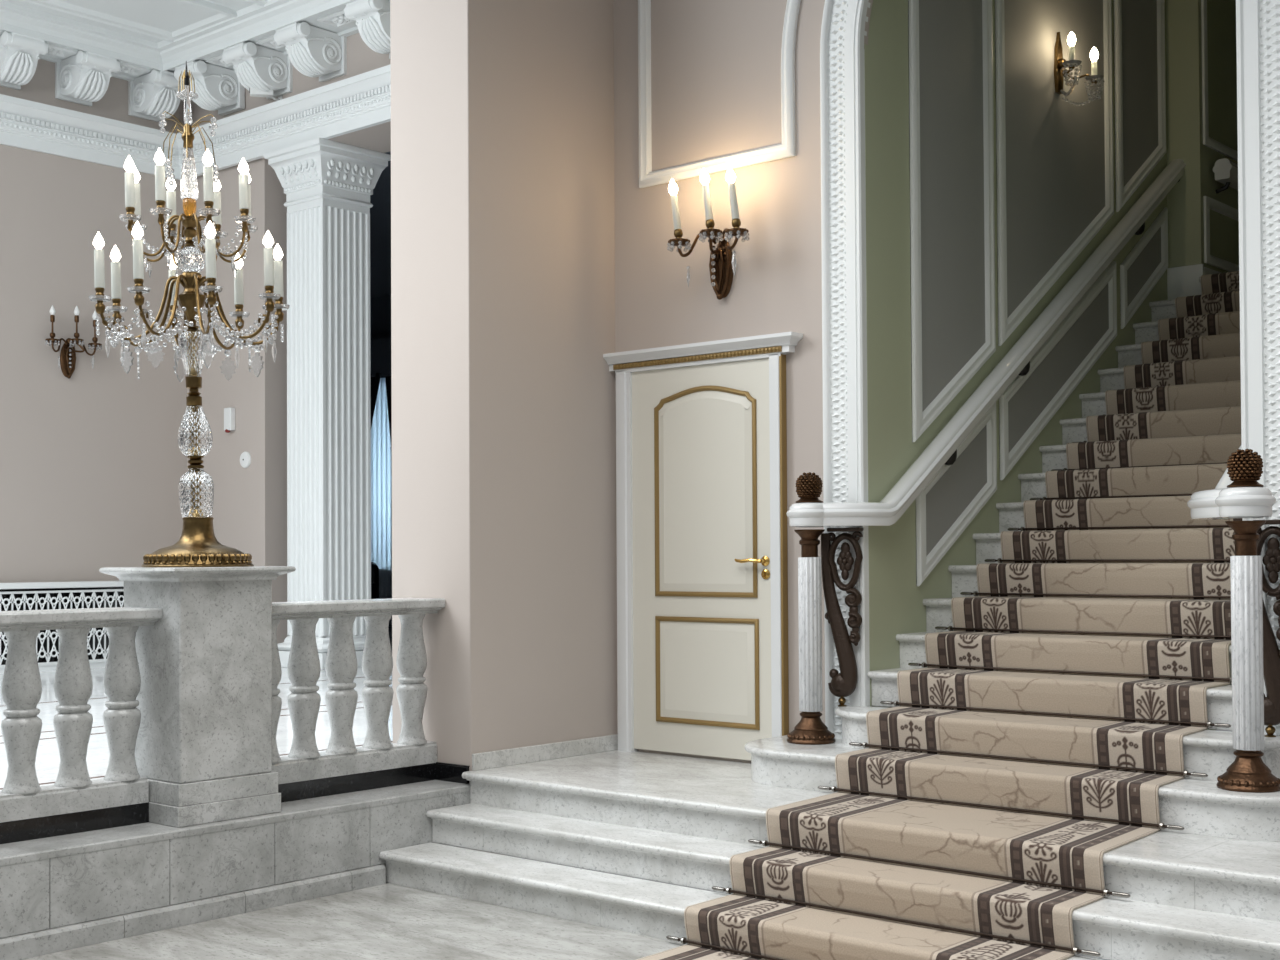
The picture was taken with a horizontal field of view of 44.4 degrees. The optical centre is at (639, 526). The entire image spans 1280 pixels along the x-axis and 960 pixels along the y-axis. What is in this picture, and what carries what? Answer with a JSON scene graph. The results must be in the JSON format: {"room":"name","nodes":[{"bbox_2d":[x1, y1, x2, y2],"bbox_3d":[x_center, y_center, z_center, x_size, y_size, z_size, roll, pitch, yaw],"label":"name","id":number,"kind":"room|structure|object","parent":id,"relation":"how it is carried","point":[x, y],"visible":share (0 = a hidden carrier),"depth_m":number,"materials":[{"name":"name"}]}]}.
{"room":"historic interior","nodes":[
{"label":"historic interior","id":0,"kind":"room"},
{"bbox_2d":[0,59,186,582],"bbox_3d":[-8.468,-1.954,12.389,0.250,6.800,12.600,-1,-1,41],"label":"wall","id":1,"kind":"structure","parent":0,"point":[92,462],"depth_m":15.51,"materials":[{"name":"paint"}]},
{"bbox_2d":[0,31,47,89],"bbox_3d":[-5.908,-4.384,14.797,0.582,0.388,0.400,-1,-1,41],"label":"bracket","id":2,"kind":"object","parent":1,"relation":"attached to","point":[19,54],"visible":1,"depth_m":14.68,"materials":[{"name":"white paint"}]},
{"bbox_2d":[45,305,101,378],"bbox_3d":[-5.559,-1.804,15.367,0.216,0.710,0.588,-1,-1,41],"label":"wall lamp","id":3,"kind":"object","parent":1,"relation":"attached to","point":[67,361],"visible":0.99,"depth_m":15.37,"materials":[{"name":"brown metal"}]},
{"bbox_2d":[55,50,119,105],"bbox_3d":[-5.417,-4.377,15.360,0.582,0.388,0.400,-1,-1,41],"label":"bracket","id":4,"kind":"object","parent":1,"relation":"attached to","point":[83,78],"visible":1,"depth_m":15.27,"materials":[{"name":"white paint"}]},
{"bbox_2d":[128,69,184,121],"bbox_3d":[-4.894,-4.369,15.959,0.582,0.388,0.400,-1,-1,41],"label":"bracket","id":5,"kind":"object","parent":1,"relation":"attached to","point":[152,94],"visible":0.79,"depth_m":15.87,"materials":[{"name":"white paint"}]},
{"bbox_2d":[0,0,389,80],"bbox_3d":[-5.672,-4.827,9.429,7.987,0.393,11.760,-1,-1,41],"label":"crown molding","id":6,"kind":"structure","parent":1,"relation":"attached to","point":[65,34],"depth_m":14.82,"materials":[{"name":"white paint"}]},
{"bbox_2d":[0,64,390,179],"bbox_3d":[-5.667,-3.961,9.413,7.987,0.435,11.760,-1,-1,41],"label":"crown molding","id":7,"kind":"structure","parent":1,"relation":"attached to","point":[361,101],"depth_m":15.27,"materials":[{"name":"white paint"}]},
{"bbox_2d":[19,0,273,41],"bbox_3d":[-7.928,-4.865,11.418,14.000,0.220,11.790,-1,-1,41],"label":"ceiling","id":8,"kind":"structure","parent":0,"point":[152,18],"depth_m":14.54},
{"bbox_2d":[0,622,392,790],"bbox_3d":[-5.409,1.417,13.923,14.300,0.120,19.000,-1,-1,41],"label":"floor","id":9,"kind":"structure","parent":0,"point":[47,762],"depth_m":9.87,"materials":[{"name":"stone"}]},
{"bbox_2d":[0,581,123,673],"bbox_3d":[-6.916,0.939,13.585,0.370,0.840,6.500,-1,-1,41],"label":"radiator cover","id":10,"kind":"object","parent":9,"relation":"on","point":[16,596],"visible":0.27,"depth_m":14.96,"materials":[{"name":"white paint"}]},
{"bbox_2d":[0,581,123,588],"bbox_3d":[-6.918,0.547,13.592,0.370,0.055,6.500,-1,-1,41],"label":"shelf","id":11,"kind":"object","parent":10,"relation":"attached to","point":[73,584],"depth_m":14.98,"materials":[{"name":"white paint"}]},
{"bbox_2d":[0,677,392,789],"bbox_3d":[-2.262,1.288,11.114,3.972,0.002,18.900,-1,-1,41],"label":"inlay","id":12,"kind":"object","parent":9,"relation":"on","point":[356,677],"depth_m":9.60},
{"bbox_2d":[263,138,390,669],"bbox_3d":[-3.046,-1.141,15.360,0.886,5.018,0.897,-1,-1,41],"label":"fluted column","id":13,"kind":"structure","parent":9,"relation":"on","point":[328,185],"depth_m":15.16,"materials":[{"name":"white paint"}]},
{"bbox_2d":[371,562,378,598],"bbox_3d":[-4.521,1.031,23.929,0.920,1.000,0.760,-1,-1,41],"label":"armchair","id":14,"kind":"object","parent":9,"relation":"on","point":[374,568],"visible":0.18,"depth_m":23.88,"materials":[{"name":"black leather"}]},
{"bbox_2d":[186,33,390,650],"bbox_3d":[-1.470,-2.014,14.088,8.067,6.700,0.840,-1,-1,41],"label":"wall","id":15,"kind":"structure","parent":0,"point":[249,513],"depth_m":15.69,"materials":[{"name":"paint"}]},
{"bbox_2d":[174,60,244,115],"bbox_3d":[-4.309,-4.377,15.691,0.400,0.388,0.582,-1,-1,41],"label":"bracket","id":16,"kind":"object","parent":15,"relation":"attached to","point":[218,88],"visible":0.84,"depth_m":15.60,"materials":[{"name":"white paint"}]},
{"bbox_2d":[224,407,234,432],"bbox_3d":[-4.157,-1.070,15.870,0.120,0.252,0.069,-1,-1,41],"label":"alarm box","id":17,"kind":"object","parent":15,"relation":"attached to","point":[229,413],"visible":1,"depth_m":15.84,"materials":[{"name":"white plastic"}]},
{"bbox_2d":[222,42,292,99],"bbox_3d":[-3.686,-4.391,15.148,0.400,0.388,0.582,-1,-1,41],"label":"bracket","id":18,"kind":"object","parent":15,"relation":"attached to","point":[260,68],"visible":1,"depth_m":15.05,"materials":[{"name":"white paint"}]},
{"bbox_2d":[249,88,282,100],"bbox_3d":[-3.629,-4.202,15.227,0.329,0.160,0.145,0,-1,-28],"label":"security camera","id":19,"kind":"object","parent":15,"relation":"attached to","point":[253,92],"visible":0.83,"depth_m":15.18,"materials":[{"name":"white plastic"}]},
{"bbox_2d":[274,22,346,81],"bbox_3d":[-3.060,-4.404,14.601,0.400,0.388,0.582,-1,-1,41],"label":"bracket","id":20,"kind":"object","parent":15,"relation":"attached to","point":[313,51],"visible":1,"depth_m":14.51,"materials":[{"name":"white paint"}]},
{"bbox_2d":[344,0,390,58],"bbox_3d":[-2.283,-4.421,13.924,0.400,0.388,0.582,-1,-1,41],"label":"bracket","id":21,"kind":"object","parent":15,"relation":"attached to","point":[372,17],"visible":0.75,"depth_m":13.77,"materials":[{"name":"white paint"}]},
{"bbox_2d":[0,0,616,937],"bbox_3d":[-3.222,-1.926,5.622,0.625,7.160,9.300,-1,-1,41],"label":"wall","id":22,"kind":"structure","parent":0,"point":[503,386],"depth_m":8.10,"materials":[{"name":"paint"}]},
{"bbox_2d":[0,864,385,959],"bbox_3d":[-3.549,1.597,4.679,0.048,0.086,7.120,-1,-1,41],"label":"baseboard","id":23,"kind":"structure","parent":22,"relation":"attached to","point":[18,947],"depth_m":6.54,"materials":[{"name":"grey stone"}]},
{"bbox_2d":[0,780,470,865],"bbox_3d":[-3.658,1.269,5.037,0.624,0.032,7.906,-1,-1,41],"label":"coping","id":24,"kind":"object","parent":22,"relation":"on","point":[109,838],"visible":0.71,"depth_m":6.69,"materials":[{"name":"grey stone"}]},
{"bbox_2d":[99,566,295,827],"bbox_3d":[-1.964,0.729,6.973,0.598,1.096,0.618,-1,-1,41],"label":"pedestal","id":25,"kind":"object","parent":24,"relation":"on","point":[203,748],"visible":0.85,"depth_m":6.79,"materials":[{"name":"stone"}]},
{"bbox_2d":[88,61,289,566],"bbox_3d":[-1.998,-0.947,6.996,0.827,2.267,0.827,-2,-1,41],"label":"candelabra","id":26,"kind":"object","parent":25,"relation":"on","point":[197,546],"visible":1,"depth_m":6.93,"materials":[{"name":"gold metal"}]},
{"bbox_2d":[94,249,104,288],"bbox_3d":[-2.349,-1.119,6.816,0.044,0.169,0.044,-1,-1,-28],"label":"candle","id":27,"kind":"object","parent":26,"relation":"on","point":[99,271],"depth_m":6.80,"materials":[{"name":"white wax"}]},
{"bbox_2d":[111,261,120,298],"bbox_3d":[-2.377,-1.114,7.114,0.044,0.169,0.044,-2,-1,17],"label":"candle","id":28,"kind":"object","parent":26,"relation":"on","point":[115,265],"depth_m":7.10,"materials":[{"name":"white wax"}]},
{"bbox_2d":[120,340,133,373],"bbox_3d":[-2.244,-0.741,6.861,0.052,0.149,0.070,-1,-1,-28],"label":"pendant","id":29,"kind":"object","parent":26,"relation":"attached to","point":[126,360],"depth_m":6.86,"materials":[{"name":"clear glass"}]},
{"bbox_2d":[125,172,135,207],"bbox_3d":[-2.230,-1.469,6.857,0.044,0.154,0.044,-1,-1,-34],"label":"candle","id":30,"kind":"object","parent":26,"relation":"on","point":[129,176],"depth_m":6.84,"materials":[{"name":"white wax"}]},
{"bbox_2d":[134,183,140,215],"bbox_3d":[-2.269,-1.466,7.053,0.044,0.154,0.044,-2,-1,11],"label":"candle","id":31,"kind":"object","parent":26,"relation":"on","point":[137,185],"depth_m":7.04,"materials":[{"name":"white wax"}]},
{"bbox_2d":[134,346,141,378],"bbox_3d":[-2.265,-0.738,7.078,0.030,0.149,0.080,0,-1,-5],"label":"pendant","id":32,"kind":"object","parent":26,"relation":"attached to","point":[137,349],"depth_m":7.07,"materials":[{"name":"clear glass"}]},
{"bbox_2d":[133,239,143,279],"bbox_3d":[-2.119,-1.127,6.624,0.044,0.169,0.044,-2,-1,17],"label":"candle","id":33,"kind":"object","parent":26,"relation":"on","point":[138,262],"depth_m":6.61,"materials":[{"name":"white wax"}]},
{"bbox_2d":[146,335,164,368],"bbox_3d":[-2.077,-0.747,6.721,0.080,0.149,0.030,0,-1,-5],"label":"pendant","id":34,"kind":"object","parent":26,"relation":"attached to","point":[155,355],"depth_m":6.72,"materials":[{"name":"clear glass"}]},
{"bbox_2d":[155,165,165,201],"bbox_3d":[-2.063,-1.475,6.745,0.044,0.154,0.044,-2,-1,11],"label":"candle","id":35,"kind":"object","parent":26,"relation":"on","point":[160,186],"depth_m":6.73,"materials":[{"name":"white wax"}]},
{"bbox_2d":[166,190,176,223],"bbox_3d":[-2.157,-1.466,7.220,0.044,0.154,0.044,-1,-1,-34],"label":"candle","id":36,"kind":"object","parent":26,"relation":"on","point":[170,194],"depth_m":7.20,"materials":[{"name":"white wax"}]},
{"bbox_2d":[168,269,178,305],"bbox_3d":[-2.185,-1.117,7.345,0.044,0.169,0.044,-1,-1,-28],"label":"candle","id":37,"kind":"object","parent":26,"relation":"on","point":[171,271],"depth_m":7.33,"materials":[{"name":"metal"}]},
{"bbox_2d":[173,351,185,381],"bbox_3d":[-2.125,-0.739,7.246,0.030,0.149,0.080,-1,-1,40],"label":"pendant","id":38,"kind":"object","parent":26,"relation":"attached to","point":[179,368],"depth_m":7.24,"materials":[{"name":"clear glass"}]},
{"bbox_2d":[182,198,196,215],"bbox_3d":[-2.010,-1.421,7.002,0.060,0.079,0.060,-2,-1,41],"label":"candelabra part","id":39,"kind":"object","parent":26,"relation":"on","point":[189,204],"depth_m":6.98,"materials":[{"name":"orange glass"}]},
{"bbox_2d":[178,271,206,319],"bbox_3d":[-2.000,-1.024,6.997,0.129,0.212,0.129,-2,-1,41],"label":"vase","id":40,"kind":"object","parent":26,"relation":"on","point":[187,299],"depth_m":6.96,"materials":[{"name":"gold metal"}]},
{"bbox_2d":[178,469,213,516],"bbox_3d":[-1.976,-0.147,6.986,0.152,0.215,0.152,-2,-1,41],"label":"stem","id":41,"kind":"object","parent":26,"relation":"on","point":[196,487],"depth_m":6.93,"materials":[{"name":"clear glass"}]},
{"bbox_2d":[200,334,213,367],"bbox_3d":[-1.860,-0.752,6.742,0.030,0.149,0.080,-1,-1,40],"label":"pendant","id":42,"kind":"object","parent":26,"relation":"attached to","point":[207,355],"depth_m":6.73,"materials":[{"name":"clear glass"}]},
{"bbox_2d":[203,166,213,201],"bbox_3d":[-1.866,-1.480,6.784,0.044,0.154,0.044,-1,-1,-34],"label":"candle","id":43,"kind":"object","parent":26,"relation":"on","point":[208,182],"depth_m":6.77,"materials":[{"name":"white wax"}]},
{"bbox_2d":[205,238,215,278],"bbox_3d":[-1.820,-1.135,6.651,0.044,0.169,0.044,-1,-1,-28],"label":"candle","id":44,"kind":"object","parent":26,"relation":"on","point":[210,247],"depth_m":6.63,"materials":[{"name":"white wax"}]},
{"bbox_2d":[212,191,221,224],"bbox_3d":[-1.960,-1.471,7.259,0.044,0.154,0.044,-2,-1,11],"label":"candle","id":45,"kind":"object","parent":26,"relation":"on","point":[217,194],"depth_m":7.24,"materials":[{"name":"white wax"}]},
{"bbox_2d":[220,350,236,380],"bbox_3d":[-1.907,-0.745,7.265,0.080,0.149,0.030,0,-1,-5],"label":"pendant","id":46,"kind":"object","parent":26,"relation":"attached to","point":[228,368],"depth_m":7.26,"materials":[{"name":"clear glass"}]},
{"bbox_2d":[234,269,243,304],"bbox_3d":[-1.886,-1.124,7.372,0.044,0.169,0.044,-2,-1,17],"label":"candle","id":47,"kind":"object","parent":26,"relation":"on","point":[238,280],"depth_m":7.35,"materials":[{"name":"white wax"}]},
{"bbox_2d":[239,174,248,208],"bbox_3d":[-1.755,-1.481,6.951,0.044,0.154,0.044,-2,-1,11],"label":"candle","id":48,"kind":"object","parent":26,"relation":"on","point":[243,178],"depth_m":6.93,"materials":[{"name":"white wax"}]},
{"bbox_2d":[245,338,252,371],"bbox_3d":[-1.722,-0.754,6.909,0.030,0.149,0.080,0,-1,-5],"label":"pendant","id":49,"kind":"object","parent":26,"relation":"attached to","point":[248,341],"depth_m":6.90,"materials":[{"name":"clear glass"}]},
{"bbox_2d":[251,345,263,376],"bbox_3d":[-1.741,-0.751,7.125,0.080,0.149,0.030,-1,-1,40],"label":"pendant","id":50,"kind":"object","parent":26,"relation":"attached to","point":[257,363],"depth_m":7.12,"materials":[{"name":"clear glass"}]},
{"bbox_2d":[264,247,273,285],"bbox_3d":[-1.628,-1.137,6.882,0.044,0.169,0.044,-2,-1,17],"label":"candle","id":51,"kind":"object","parent":26,"relation":"on","point":[268,251],"depth_m":6.86,"materials":[{"name":"white wax"}]},
{"bbox_2d":[274,260,283,296],"bbox_3d":[-1.656,-1.133,7.180,0.044,0.169,0.044,-1,-1,-28],"label":"candle","id":52,"kind":"object","parent":26,"relation":"on","point":[278,264],"depth_m":7.16,"materials":[{"name":"white wax"}]},
{"bbox_2d":[0,762,469,843],"bbox_3d":[-3.595,1.206,4.982,0.392,0.090,7.906,-1,-1,41],"label":"strip","id":53,"kind":"object","parent":24,"relation":"on","point":[98,819],"visible":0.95,"depth_m":7.28,"materials":[{"name":"black stone"}]},
{"bbox_2d":[0,607,161,822],"bbox_3d":[-3.230,0.756,5.584,0.270,0.836,3.283,-1,-1,41],"label":"balustrade","id":54,"kind":"object","parent":53,"relation":"on","point":[22,797],"visible":1,"depth_m":6.51,"materials":[{"name":"stone"}]},
{"bbox_2d":[272,598,444,783],"bbox_3d":[-1.464,0.782,7.609,0.270,0.836,1.145,-1,-1,41],"label":"balustrade","id":55,"kind":"object","parent":53,"relation":"on","point":[304,762],"visible":0.86,"depth_m":7.58,"materials":[{"name":"stone"}]},
{"bbox_2d":[472,734,617,770],"bbox_3d":[-0.478,1.261,8.231,0.018,0.239,1.096,-1,-1,41],"label":"baseboard","id":56,"kind":"structure","parent":22,"relation":"attached to","point":[535,753],"depth_m":8.19,"materials":[{"name":"white stone"}]},
{"bbox_2d":[21,882,685,959],"bbox_3d":[-0.274,1.611,1.373,9.368,0.100,8.158,-1,-1,41],"label":"floor","id":57,"kind":"structure","parent":0,"point":[388,921],"depth_m":6.33,"materials":[{"name":"stone"}]},
{"bbox_2d":[379,771,1279,959],"bbox_3d":[1.184,1.402,5.784,5.727,0.460,0.800,-1,-1,41],"label":"marble steps","id":58,"kind":"structure","parent":57,"relation":"on","point":[1175,909],"depth_m":6.65,"materials":[{"name":"stone"}]},
{"bbox_2d":[370,151,390,297],"bbox_3d":[-2.831,-4.498,20.145,13.000,1.300,6.750,-1,-1,41],"label":"wall","id":59,"kind":"structure","parent":0,"point":[380,213],"depth_m":20.76,"materials":[{"name":"black stone"}]},
{"bbox_2d":[370,295,391,621],"bbox_3d":[-2.941,-1.848,20.106,13.200,6.600,6.900,-1,-1,41],"label":"wall","id":60,"kind":"structure","parent":0,"point":[380,307],"depth_m":25.56,"materials":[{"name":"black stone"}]},
{"bbox_2d":[370,334,390,377],"bbox_3d":[-0.833,-2.804,22.394,13.000,0.670,0.300,-1,-1,41],"label":"pelmet","id":61,"kind":"structure","parent":60,"relation":"attached to","point":[380,346],"depth_m":25.10,"materials":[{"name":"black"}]},
{"bbox_2d":[370,373,380,425],"bbox_3d":[-4.782,-0.588,25.607,1.754,3.702,0.076,-1,-1,41],"label":"drape","id":62,"kind":"object","parent":61,"relation":"hanging from","point":[375,381],"visible":0.03,"depth_m":25.14,"materials":[{"name":"fabric"}]},
{"bbox_2d":[371,378,391,598],"bbox_3d":[-4.217,-0.570,25.380,1.903,3.650,0.036,-1,-1,41],"label":"sheer curtain","id":63,"kind":"object","parent":61,"relation":"hanging from","point":[381,454],"visible":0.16,"depth_m":25.33,"materials":[{"name":"fabric"}]},
{"bbox_2d":[385,376,391,451],"bbox_3d":[-3.629,-0.610,24.761,1.204,3.701,0.066,-1,-1,41],"label":"drape","id":64,"kind":"object","parent":61,"relation":"hanging from","point":[388,379],"visible":0.05,"depth_m":25.13,"materials":[{"name":"fabric"}]},
{"bbox_2d":[613,0,872,762],"bbox_3d":[2.442,-2.120,6.655,6.600,6.800,0.300,-1,-1,41],"label":"wall","id":65,"kind":"structure","parent":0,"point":[716,64],"depth_m":8.16,"materials":[{"name":"paint"}]},
{"bbox_2d":[603,332,802,759],"bbox_3d":[0.308,0.133,8.256,1.323,2.176,0.150,-1,-1,41],"label":"door","id":66,"kind":"structure","parent":65,"relation":"attached to","point":[701,427],"depth_m":8.22,"materials":[{"name":"beige paint"}]},
{"bbox_2d":[667,166,749,299],"bbox_3d":[0.397,-1.503,8.042,0.503,0.646,0.288,-1,-1,41],"label":"wall lamp","id":67,"kind":"object","parent":65,"relation":"attached to","point":[722,263],"visible":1,"depth_m":8.06,"materials":[{"name":"brown metal"}]},
{"bbox_2d":[671,194,681,229],"bbox_3d":[0.186,-1.623,8.119,0.063,0.190,0.039,-1,-1,41],"label":"candle","id":68,"kind":"object","parent":67,"relation":"on","point":[674,199],"depth_m":8.11,"materials":[{"name":"white wax"}]},
{"bbox_2d":[702,184,712,219],"bbox_3d":[0.344,-1.647,7.982,0.063,0.190,0.039,-1,-1,41],"label":"candle","id":69,"kind":"object","parent":67,"relation":"on","point":[705,187],"depth_m":7.97,"materials":[{"name":"white wax"}]},
{"bbox_2d":[728,183,739,218],"bbox_3d":[0.470,-1.629,7.872,0.063,0.190,0.039,-1,-1,41],"label":"candle","id":70,"kind":"object","parent":67,"relation":"on","point":[731,186],"depth_m":7.86,"materials":[{"name":"white wax"}]},
{"bbox_2d":[476,750,1279,871],"bbox_3d":[2.062,1.235,6.228,6.480,0.120,1.420,-1,-1,41],"label":"floor","id":71,"kind":"structure","parent":0,"point":[665,774],"depth_m":7.26,"materials":[{"name":"stone"}]},
{"bbox_2d":[745,277,1279,841],"bbox_3d":[2.812,-0.223,8.174,2.760,2.856,4.312,-1,-1,41],"label":"staircase","id":72,"kind":"structure","parent":71,"relation":"on","point":[1195,804],"depth_m":7.23,"materials":[{"name":"stone"}]},
{"bbox_2d":[787,472,835,744],"bbox_3d":[0.819,0.389,7.550,0.233,1.296,0.233,-1,-1,35],"label":"newel post","id":73,"kind":"object","parent":72,"relation":"on","point":[810,730],"visible":1,"depth_m":7.50,"materials":[{"name":"stone"}]},
{"bbox_2d":[821,528,863,705],"bbox_3d":[0.979,0.439,7.576,0.214,0.860,0.072,-1,-1,25],"label":"baluster","id":74,"kind":"object","parent":72,"relation":"on","point":[843,684],"visible":1,"depth_m":7.55,"materials":[{"name":"brown metal"}]},
{"bbox_2d":[636,271,1241,959],"bbox_3d":[2.096,-0.010,7.290,1.555,3.324,7.242,-1,-1,41],"label":"carpet","id":75,"kind":"object","parent":72,"relation":"on","point":[1187,382],"visible":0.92,"depth_m":6.80,"materials":[{"name":"carpet"}]},
{"bbox_2d":[666,936,783,959],"bbox_3d":[0.740,1.610,5.646,1.678,0.027,0.033,-1,-1,41],"label":"rod","id":76,"kind":"object","parent":75,"relation":"on","point":[683,940],"visible":1,"depth_m":6.02,"materials":[{"name":"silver metal"}]},
{"bbox_2d":[712,886,1100,956],"bbox_3d":[0.929,1.466,5.867,1.678,0.027,0.033,-1,-1,41],"label":"rod","id":77,"kind":"object","parent":75,"relation":"on","point":[1075,950],"visible":1,"depth_m":5.78,"materials":[{"name":"metal"}]},
{"bbox_2d":[748,839,1130,897],"bbox_3d":[1.091,1.312,6.060,1.678,0.027,0.033,-1,-1,41],"label":"rod","id":78,"kind":"object","parent":75,"relation":"on","point":[1106,892],"visible":1,"depth_m":5.97,"materials":[{"name":"metal"}]},
{"bbox_2d":[818,786,1183,829],"bbox_3d":[1.435,1.161,6.505,1.678,0.027,0.033,-1,-1,41],"label":"rod","id":79,"kind":"object","parent":75,"relation":"on","point":[1161,825],"visible":1,"depth_m":6.42,"materials":[{"name":"metal"}]},
{"bbox_2d":[849,742,1207,776],"bbox_3d":[1.606,0.996,6.730,1.678,0.027,0.033,-1,-1,41],"label":"rod","id":80,"kind":"object","parent":75,"relation":"on","point":[1185,773],"visible":1,"depth_m":6.65,"materials":[{"name":"metal"}]},
{"bbox_2d":[880,701,1230,727],"bbox_3d":[1.787,0.831,6.972,1.678,0.027,0.033,-1,-1,41],"label":"rod","id":81,"kind":"object","parent":75,"relation":"on","point":[1209,724],"visible":1,"depth_m":6.89,"materials":[{"name":"metal"}]},
{"bbox_2d":[908,662,1231,682],"bbox_3d":[1.955,0.666,7.170,1.678,0.027,0.033,-1,-1,41],"label":"rod","id":82,"kind":"object","parent":75,"relation":"on","point":[923,664],"visible":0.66,"depth_m":7.14,"materials":[{"name":"metal"}]},
{"bbox_2d":[935,626,1230,637],"bbox_3d":[2.124,0.500,7.367,1.678,0.027,0.033,-1,-1,41],"label":"rod","id":83,"kind":"object","parent":75,"relation":"on","point":[950,628],"visible":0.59,"depth_m":7.39,"materials":[{"name":"metal"}]},
{"bbox_2d":[960,591,1230,597],"bbox_3d":[2.292,0.335,7.564,1.678,0.027,0.033,-1,-1,41],"label":"rod","id":84,"kind":"object","parent":75,"relation":"on","point":[975,593],"visible":0.67,"depth_m":7.62,"materials":[{"name":"metal"}]},
{"bbox_2d":[984,558,1229,562],"bbox_3d":[2.461,0.169,7.762,1.678,0.027,0.033,-1,-1,41],"label":"rod","id":85,"kind":"object","parent":75,"relation":"on","point":[999,560],"visible":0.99,"depth_m":7.90,"materials":[{"name":"metal"}]},
{"bbox_2d":[1030,494,1191,499],"bbox_3d":[2.798,-0.162,8.157,1.678,0.027,0.033,-1,-1,41],"label":"rod","id":86,"kind":"object","parent":75,"relation":"on","point":[1043,498],"visible":0.68,"depth_m":8.39,"materials":[{"name":"metal"}]},
{"bbox_2d":[1008,525,1229,530],"bbox_3d":[2.630,0.004,7.959,1.678,0.027,0.033,-1,-1,41],"label":"rod","id":87,"kind":"object","parent":75,"relation":"on","point":[1178,526],"visible":0.93,"depth_m":8.10,"materials":[{"name":"metal"}]},
{"bbox_2d":[1216,449,1279,792],"bbox_3d":[2.321,0.352,5.999,0.233,1.296,0.233,1,-1,-43],"label":"newel post","id":88,"kind":"object","parent":72,"relation":"on","point":[1248,772],"visible":1,"depth_m":5.95,"materials":[{"name":"stone"}]},
{"bbox_2d":[1187,445,1275,519],"bbox_3d":[3.504,-1.224,7.569,0.449,2.428,4.110,-1,-1,41],"label":"handrail","id":89,"kind":"object","parent":88,"relation":"attached to","point":[1221,502],"visible":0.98,"depth_m":5.96,"materials":[{"name":"white paint"}]},
{"bbox_2d":[1253,520,1279,736],"bbox_3d":[2.506,0.406,6.237,0.196,0.860,0.072,-1,-1,25],"label":"baluster","id":90,"kind":"object","parent":72,"relation":"on","point":[1271,559],"visible":0.65,"depth_m":6.22,"materials":[{"name":"brown metal"}]},
{"bbox_2d":[864,0,1238,729],"bbox_3d":[3.491,-2.211,10.323,0.363,7.100,7.196,-1,-1,41],"label":"wall","id":91,"kind":"structure","parent":0,"point":[896,606],"depth_m":7.98,"materials":[{"name":"green paint"}]},
{"bbox_2d":[908,0,995,441],"bbox_3d":[1.645,-2.303,8.257,0.040,3.768,0.841,-1,-1,41],"label":"wall panel","id":92,"kind":"object","parent":91,"relation":"attached to","point":[950,42],"visible":1,"depth_m":8.23,"materials":[{"name":"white paint"}]},
{"bbox_2d":[916,402,996,585],"bbox_3d":[1.667,-0.195,8.230,0.040,1.006,0.810,-1,-1,41],"label":"wall panel","id":93,"kind":"object","parent":91,"relation":"attached to","point":[957,493],"visible":0.83,"depth_m":8.22,"materials":[{"name":"white paint"}]},
{"bbox_2d":[638,0,1279,738],"bbox_3d":[1.316,-1.135,7.405,3.493,4.674,0.072,-1,-1,41],"label":"molding","id":94,"kind":"structure","parent":91,"relation":"attached to","point":[842,63],"depth_m":7.61,"materials":[{"name":"white paint"}]},
{"bbox_2d":[787,159,1185,527],"bbox_3d":[2.164,-1.236,8.972,0.431,2.520,4.101,-1,-1,41],"label":"handrail","id":95,"kind":"object","parent":91,"relation":"attached to","point":[942,450],"visible":1,"depth_m":8.32,"materials":[{"name":"white paint"}]},
{"bbox_2d":[995,0,1113,345],"bbox_3d":[2.440,-2.978,9.185,0.040,3.995,1.457,-1,-1,41],"label":"wall panel","id":96,"kind":"object","parent":91,"relation":"attached to","point":[1055,163],"visible":1,"depth_m":9.06,"materials":[{"name":"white paint"}]},
{"bbox_2d":[1054,32,1103,105],"bbox_3d":[2.542,-2.676,9.132,0.228,0.440,0.344,-1,-1,41],"label":"wall lamp","id":97,"kind":"object","parent":96,"relation":"attached to","point":[1060,63],"visible":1,"depth_m":9.15,"materials":[{"name":"gold metal"}]},
{"bbox_2d":[999,261,1116,479],"bbox_3d":[2.461,-0.948,9.159,0.040,1.410,1.480,-1,-1,41],"label":"wall panel","id":98,"kind":"object","parent":91,"relation":"attached to","point":[1057,368],"visible":0.91,"depth_m":9.12,"materials":[{"name":"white paint"}]},
{"bbox_2d":[1113,0,1165,211],"bbox_3d":[3.208,-3.608,10.081,0.040,3.310,0.740,-1,-1,41],"label":"wall panel","id":99,"kind":"object","parent":91,"relation":"attached to","point":[1139,25],"visible":1,"depth_m":10.05,"materials":[{"name":"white paint"}]},
{"bbox_2d":[1120,207,1167,328],"bbox_3d":[3.239,-1.667,10.069,0.040,0.876,0.700,-1,-1,41],"label":"wall panel","id":100,"kind":"object","parent":91,"relation":"attached to","point":[1145,264],"visible":1,"depth_m":10.06,"materials":[{"name":"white paint"}]},
{"bbox_2d":[1167,264,1220,299],"bbox_3d":[4.680,-1.568,11.552,0.240,0.245,3.368,-1,-1,41],"label":"baseboard","id":101,"kind":"structure","parent":91,"relation":"attached to","point":[1182,281],"depth_m":10.29,"materials":[{"name":"white paint"}]},
{"bbox_2d":[1201,0,1238,271],"bbox_3d":[4.316,-3.333,11.008,0.036,3.240,1.900,-1,-1,41],"label":"trim","id":102,"kind":"structure","parent":91,"relation":"attached to","point":[1209,203],"depth_m":10.30,"materials":[{"name":"white paint"}]},
{"bbox_2d":[1213,158,1237,193],"bbox_3d":[4.602,-2.302,11.210,0.154,0.198,2.400,-1,-1,41],"label":"handrail","id":103,"kind":"object","parent":91,"relation":"attached to","point":[1225,170],"visible":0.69,"depth_m":10.31,"materials":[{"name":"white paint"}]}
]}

